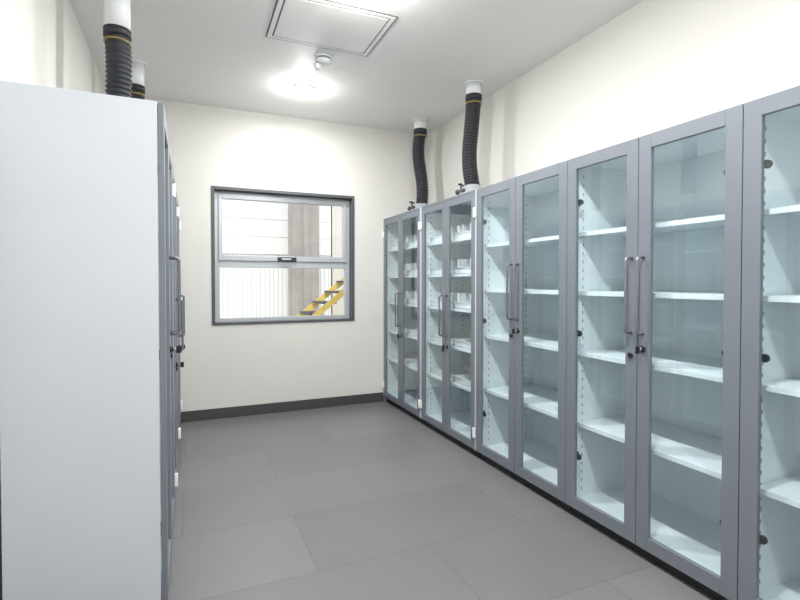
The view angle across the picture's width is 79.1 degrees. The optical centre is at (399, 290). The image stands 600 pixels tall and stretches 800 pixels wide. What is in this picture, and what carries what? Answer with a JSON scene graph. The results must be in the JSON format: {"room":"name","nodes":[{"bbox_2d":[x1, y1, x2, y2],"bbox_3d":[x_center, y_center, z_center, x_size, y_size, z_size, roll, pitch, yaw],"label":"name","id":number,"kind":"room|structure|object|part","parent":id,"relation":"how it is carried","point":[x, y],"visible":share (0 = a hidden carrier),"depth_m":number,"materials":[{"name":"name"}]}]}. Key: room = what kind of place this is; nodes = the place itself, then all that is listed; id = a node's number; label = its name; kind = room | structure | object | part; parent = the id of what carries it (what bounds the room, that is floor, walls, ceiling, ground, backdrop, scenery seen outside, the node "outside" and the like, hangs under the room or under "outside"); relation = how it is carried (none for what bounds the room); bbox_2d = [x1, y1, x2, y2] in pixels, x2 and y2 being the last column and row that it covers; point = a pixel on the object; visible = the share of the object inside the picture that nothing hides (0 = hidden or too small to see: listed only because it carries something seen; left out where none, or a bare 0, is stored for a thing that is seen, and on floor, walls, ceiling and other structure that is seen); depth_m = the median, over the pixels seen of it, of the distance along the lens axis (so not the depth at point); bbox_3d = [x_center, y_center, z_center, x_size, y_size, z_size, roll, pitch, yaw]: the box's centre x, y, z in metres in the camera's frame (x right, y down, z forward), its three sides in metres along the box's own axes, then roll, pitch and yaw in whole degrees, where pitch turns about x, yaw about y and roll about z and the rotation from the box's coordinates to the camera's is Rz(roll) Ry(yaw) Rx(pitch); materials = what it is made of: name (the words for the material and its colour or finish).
{"room":"chemical storage room","nodes":[
{"label":"chemical storage room","id":0,"kind":"room"},
{"bbox_2d":[0,0,106,599],"bbox_3d":[-1.449,-0.210,1.439,0.150,3.130,6.900,0,1,-23],"label":"wall","id":1,"kind":"structure","parent":0,"point":[43,42],"depth_m":2.49,"materials":[{"name":"beige paint"}]},
{"bbox_2d":[144,97,425,421],"bbox_3d":[-1.218,-0.276,5.217,3.280,3.130,0.150,0,1,-23],"label":"wall","id":2,"kind":"structure","parent":0,"point":[241,364],"depth_m":5.12,"materials":[{"name":"beige paint"}]},
{"bbox_2d":[181,392,383,422],"bbox_3d":[-1.167,1.237,5.176,2.140,0.105,0.014,0,1,-23],"label":"baseboard","id":3,"kind":"structure","parent":2,"relation":"attached to","point":[237,411],"depth_m":5.12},
{"bbox_2d":[211,186,354,324],"bbox_3d":[-1.228,-0.353,5.205,1.495,1.395,0.162,0,1,-23],"label":"window","id":4,"kind":"structure","parent":2,"relation":"in","point":[349,266],"depth_m":5.18,"materials":[{"name":"grey metal"}]},
{"bbox_3d":[-1.238,-0.651,5.225,1.355,0.680,0.058,0,1,-23],"label":"awning sash","id":5,"kind":"part","parent":4,"relation":"part of","materials":[{"name":"clear glass"}]},
{"bbox_3d":[-1.208,-0.333,5.193,0.200,0.045,0.035,0,1,-23],"label":"sash handle","id":6,"kind":"part","parent":4,"relation":"part of","materials":[{"name":"black plastic"}]},
{"bbox_2d":[69,0,643,134],"bbox_3d":[0.125,-1.847,2.093,3.580,0.120,6.900,0,1,-23],"label":"ceiling","id":7,"kind":"structure","parent":0,"point":[215,53],"depth_m":3.69,"materials":[{"name":"paint"}]},
{"bbox_2d":[294,83,313,93],"bbox_3d":[-0.864,-1.802,4.347,0.180,0.048,0.180,0,1,-23],"label":"ceiling lamp","id":8,"kind":"object","parent":7,"relation":"attached to","point":[304,88],"depth_m":4.30,"materials":[{"name":"white plastic"}]},
{"bbox_2d":[314,53,331,69],"bbox_3d":[-0.600,-1.766,3.776,0.145,0.100,0.144,0,1,-23],"label":"smoke detector","id":9,"kind":"object","parent":7,"relation":"attached to","point":[321,59],"visible":1,"depth_m":3.74,"materials":[{"name":"white plastic"}]},
{"bbox_2d":[266,0,397,56],"bbox_3d":[-0.485,-1.803,3.318,0.765,0.010,0.610,0,1,-23],"label":"access hatch","id":10,"kind":"object","parent":7,"relation":"in","point":[327,24],"depth_m":3.28,"materials":[{"name":"white metal"}]},
{"bbox_2d":[161,401,714,599],"bbox_3d":[0.125,1.393,2.150,3.580,0.100,6.900,0,1,-23],"label":"floor","id":11,"kind":"structure","parent":0,"point":[365,501],"depth_m":2.73,"materials":[{"name":"grey tile"}]},
{"bbox_2d":[0,80,180,599],"bbox_3d":[-1.366,0.290,2.308,0.590,2.100,0.982,0,1,-23],"label":"tall cabinet","id":12,"kind":"object","parent":11,"relation":"on","point":[87,349],"visible":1,"depth_m":1.84,"materials":[{"name":"metal"}]},
{"bbox_2d":[103,0,131,97],"bbox_3d":[-1.633,-1.284,2.801,0.186,1.029,0.186,0,1,-23],"label":"duct","id":13,"kind":"object","parent":12,"relation":"on","point":[117,34],"visible":0.56,"depth_m":2.74,"materials":[{"name":"black plastic"}]},
{"bbox_3d":[-1.053,0.263,2.174,0.022,2.034,0.489,0,1,-23],"label":"door","id":14,"kind":"part","parent":12,"relation":"part of","materials":[{"name":"grey metal"}]},
{"bbox_3d":[-1.053,0.263,2.174,0.001,1.908,0.363,0,1,-23],"label":"door glass","id":15,"kind":"part","parent":12,"relation":"part of","materials":[{"name":"clear glass"}]},
{"bbox_3d":[-1.249,0.255,2.626,0.001,1.908,0.363,0,1,-23],"label":"door glass","id":16,"kind":"part","parent":12,"relation":"part of","materials":[{"name":"clear glass"}]},
{"bbox_3d":[-1.249,0.255,2.626,0.022,2.034,0.489,0,1,-23],"label":"door","id":17,"kind":"part","parent":12,"relation":"part of","materials":[{"name":"grey metal"}]},
{"bbox_2d":[172,163,183,493],"bbox_3d":[-1.758,0.274,3.211,0.590,2.100,0.982,0,1,-23],"label":"tall cabinet","id":18,"kind":"object","parent":11,"relation":"on","point":[175,210],"visible":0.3,"depth_m":3.27,"materials":[{"name":"metal"}]},
{"bbox_3d":[-1.448,0.255,3.084,0.022,2.018,0.474,0,1,-23],"label":"door","id":19,"kind":"part","parent":18,"relation":"part of","materials":[{"name":"grey metal"}]},
{"bbox_3d":[-1.638,0.248,3.523,0.022,2.018,0.474,0,1,-23],"label":"door","id":20,"kind":"part","parent":18,"relation":"part of","materials":[{"name":"grey metal"}]},
{"bbox_2d":[176,190,184,449],"bbox_3d":[-2.150,0.258,4.114,0.590,2.100,0.982,0,1,-23],"label":"tall cabinet","id":21,"kind":"object","parent":11,"relation":"on","point":[180,402],"visible":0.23,"depth_m":4.19,"materials":[{"name":"metal"}]},
{"bbox_2d":[130,59,146,99],"bbox_3d":[-2.112,-1.303,3.880,0.170,1.029,0.170,0,1,-23],"label":"duct","id":22,"kind":"object","parent":21,"relation":"on","point":[138,66],"visible":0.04,"depth_m":3.83,"materials":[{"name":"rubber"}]},
{"bbox_3d":[-1.840,0.239,3.988,0.022,2.018,0.474,0,1,-23],"label":"door","id":23,"kind":"part","parent":21,"relation":"part of","materials":[{"name":"grey metal"}]},
{"bbox_3d":[-2.030,0.232,4.426,0.022,2.018,0.474,0,1,-23],"label":"door","id":24,"kind":"part","parent":21,"relation":"part of","materials":[{"name":"grey metal"}]},
{"bbox_2d":[382,207,424,423],"bbox_3d":[0.227,0.239,5.223,0.590,2.100,0.983,0,1,-23],"label":"tall cabinet","id":25,"kind":"object","parent":11,"relation":"on","point":[401,383],"visible":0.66,"depth_m":5.52,"materials":[{"name":"metal"}]},
{"bbox_3d":[-0.083,0.216,5.349,0.022,2.018,0.474,0,1,-23],"label":"door","id":26,"kind":"part","parent":25,"relation":"part of","materials":[{"name":"clear glass"}]},
{"bbox_2d":[391,235,416,366],"bbox_3d":[0.252,0.098,5.232,0.376,1.380,0.914,0,1,-23],"label":"trays","id":27,"kind":"object","parent":25,"relation":"in","point":[410,296],"visible":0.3,"depth_m":5.23,"materials":[{"name":"white plastic"}]},
{"bbox_3d":[0.108,0.223,4.910,0.022,2.018,0.474,0,1,-23],"label":"door","id":28,"kind":"part","parent":25,"relation":"part of","materials":[{"name":"clear glass"}]},
{"bbox_2d":[407,201,414,210],"bbox_3d":[0.120,-0.870,5.060,0.078,0.123,0.115,0,1,-23],"label":"gas valve","id":29,"kind":"object","parent":25,"relation":"on","point":[412,206],"visible":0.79,"depth_m":5.05,"materials":[{"name":"metal"}]},
{"bbox_2d":[412,118,428,208],"bbox_3d":[0.229,-1.327,5.284,0.205,1.029,0.195,0,1,-23],"label":"duct","id":30,"kind":"object","parent":25,"relation":"on","point":[420,124],"visible":0.97,"depth_m":5.23,"materials":[{"name":"black plastic"}]},
{"bbox_2d":[419,189,480,456],"bbox_3d":[0.620,0.255,4.319,0.590,2.100,0.983,0,1,-23],"label":"tall cabinet","id":31,"kind":"object","parent":11,"relation":"on","point":[448,407],"visible":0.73,"depth_m":4.61,"materials":[{"name":"metal"}]},
{"bbox_3d":[0.310,0.232,4.444,0.022,2.018,0.474,0,1,-23],"label":"door","id":32,"kind":"part","parent":31,"relation":"part of","materials":[{"name":"clear glass"}]},
{"bbox_2d":[430,223,470,387],"bbox_3d":[0.644,0.114,4.327,0.376,1.380,0.914,0,1,-23],"label":"trays","id":33,"kind":"object","parent":31,"relation":"in","point":[461,374],"visible":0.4,"depth_m":4.31,"materials":[{"name":"white plastic"}]},
{"bbox_3d":[0.500,0.239,4.005,0.022,2.018,0.474,0,1,-23],"label":"door","id":34,"kind":"part","parent":31,"relation":"part of","materials":[{"name":"clear glass"}]},
{"bbox_2d":[455,183,465,194],"bbox_3d":[0.518,-0.854,4.143,0.078,0.123,0.115,0,1,-23],"label":"gas valve","id":35,"kind":"object","parent":31,"relation":"on","point":[457,192],"visible":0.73,"depth_m":4.13,"materials":[{"name":"metal"}]},
{"bbox_2d":[462,79,483,192],"bbox_3d":[0.645,-1.310,4.279,0.195,1.029,0.206,0,1,-23],"label":"duct","id":36,"kind":"object","parent":31,"relation":"on","point":[473,98],"visible":0.96,"depth_m":4.24,"materials":[{"name":"black plastic"}]},
{"bbox_2d":[476,160,571,511],"bbox_3d":[1.012,0.271,3.414,0.590,2.100,0.983,0,1,-23],"label":"tall cabinet","id":37,"kind":"object","parent":11,"relation":"on","point":[521,221],"visible":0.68,"depth_m":3.71,"materials":[{"name":"metal"}]},
{"bbox_3d":[0.699,0.239,3.546,0.022,2.034,0.490,0,1,-23],"label":"door","id":38,"kind":"part","parent":37,"relation":"part of","materials":[{"name":"clear glass"}]},
{"bbox_3d":[0.896,0.247,3.094,0.022,2.034,0.490,0,1,-23],"label":"door","id":39,"kind":"part","parent":37,"relation":"part of","materials":[{"name":"clear glass"}]},
{"bbox_2d":[566,104,743,599],"bbox_3d":[1.405,0.286,2.509,0.590,2.100,0.983,0,1,-23],"label":"tall cabinet","id":40,"kind":"object","parent":11,"relation":"on","point":[655,219],"visible":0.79,"depth_m":2.62,"materials":[{"name":"metal"}]},
{"bbox_3d":[1.092,0.255,2.641,0.022,2.034,0.490,0,1,-23],"label":"door","id":41,"kind":"part","parent":40,"relation":"part of","materials":[{"name":"clear glass"}]},
{"bbox_3d":[1.288,0.263,2.189,0.022,2.034,0.490,0,1,-23],"label":"door","id":42,"kind":"part","parent":40,"relation":"part of","materials":[{"name":"clear glass"}]},
{"bbox_2d":[738,85,799,599],"bbox_3d":[1.797,0.302,1.604,0.590,2.100,0.983,0,1,-23],"label":"tall cabinet","id":43,"kind":"object","parent":11,"relation":"on","point":[769,470],"visible":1,"depth_m":1.98,"materials":[{"name":"metal"}]},
{"bbox_2d":[426,0,799,204],"bbox_3d":[1.698,-0.234,2.804,0.150,3.130,6.900,0,1,-23],"label":"wall","id":44,"kind":"structure","parent":0,"point":[658,65],"depth_m":3.10,"materials":[{"name":"beige paint"}]},
{"label":"outside","id":45,"kind":"structure","parent":0,"visible":0},
{"bbox_3d":[-2.015,1.281,9.696,20.000,0.100,8.650,0,1,-23],"label":"ground","id":46,"kind":"structure","parent":45,"visible":0},
{"bbox_2d":[220,199,331,317],"bbox_3d":[-3.695,-1.745,7.735,5.400,6.020,0.026,0,1,-23],"label":"facade","id":47,"kind":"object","parent":46,"relation":"on","point":[249,228],"visible":0.02,"depth_m":8.30,"materials":[{"name":"white metal"}]},
{"bbox_2d":[288,203,318,315],"bbox_3d":[-1.637,-1.753,8.193,0.540,6.020,0.450,0,1,-23],"label":"column","id":48,"kind":"structure","parent":46,"relation":"on","point":[303,219],"depth_m":8.02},
{"bbox_2d":[297,277,343,315],"bbox_3d":[-1.220,0.255,7.178,2.630,2.000,0.730,0,1,-23],"label":"staircase","id":49,"kind":"structure","parent":46,"relation":"on","point":[327,304],"depth_m":7.21,"materials":[{"name":"yellow paint"}]},
{"bbox_2d":[331,206,343,314],"bbox_3d":[0.373,-1.778,9.615,3.640,6.020,0.200,0,1,-23],"label":"wall","id":50,"kind":"structure","parent":46,"relation":"on","point":[336,219],"depth_m":8.86,"materials":[{"name":"beige paint"}]}
]}

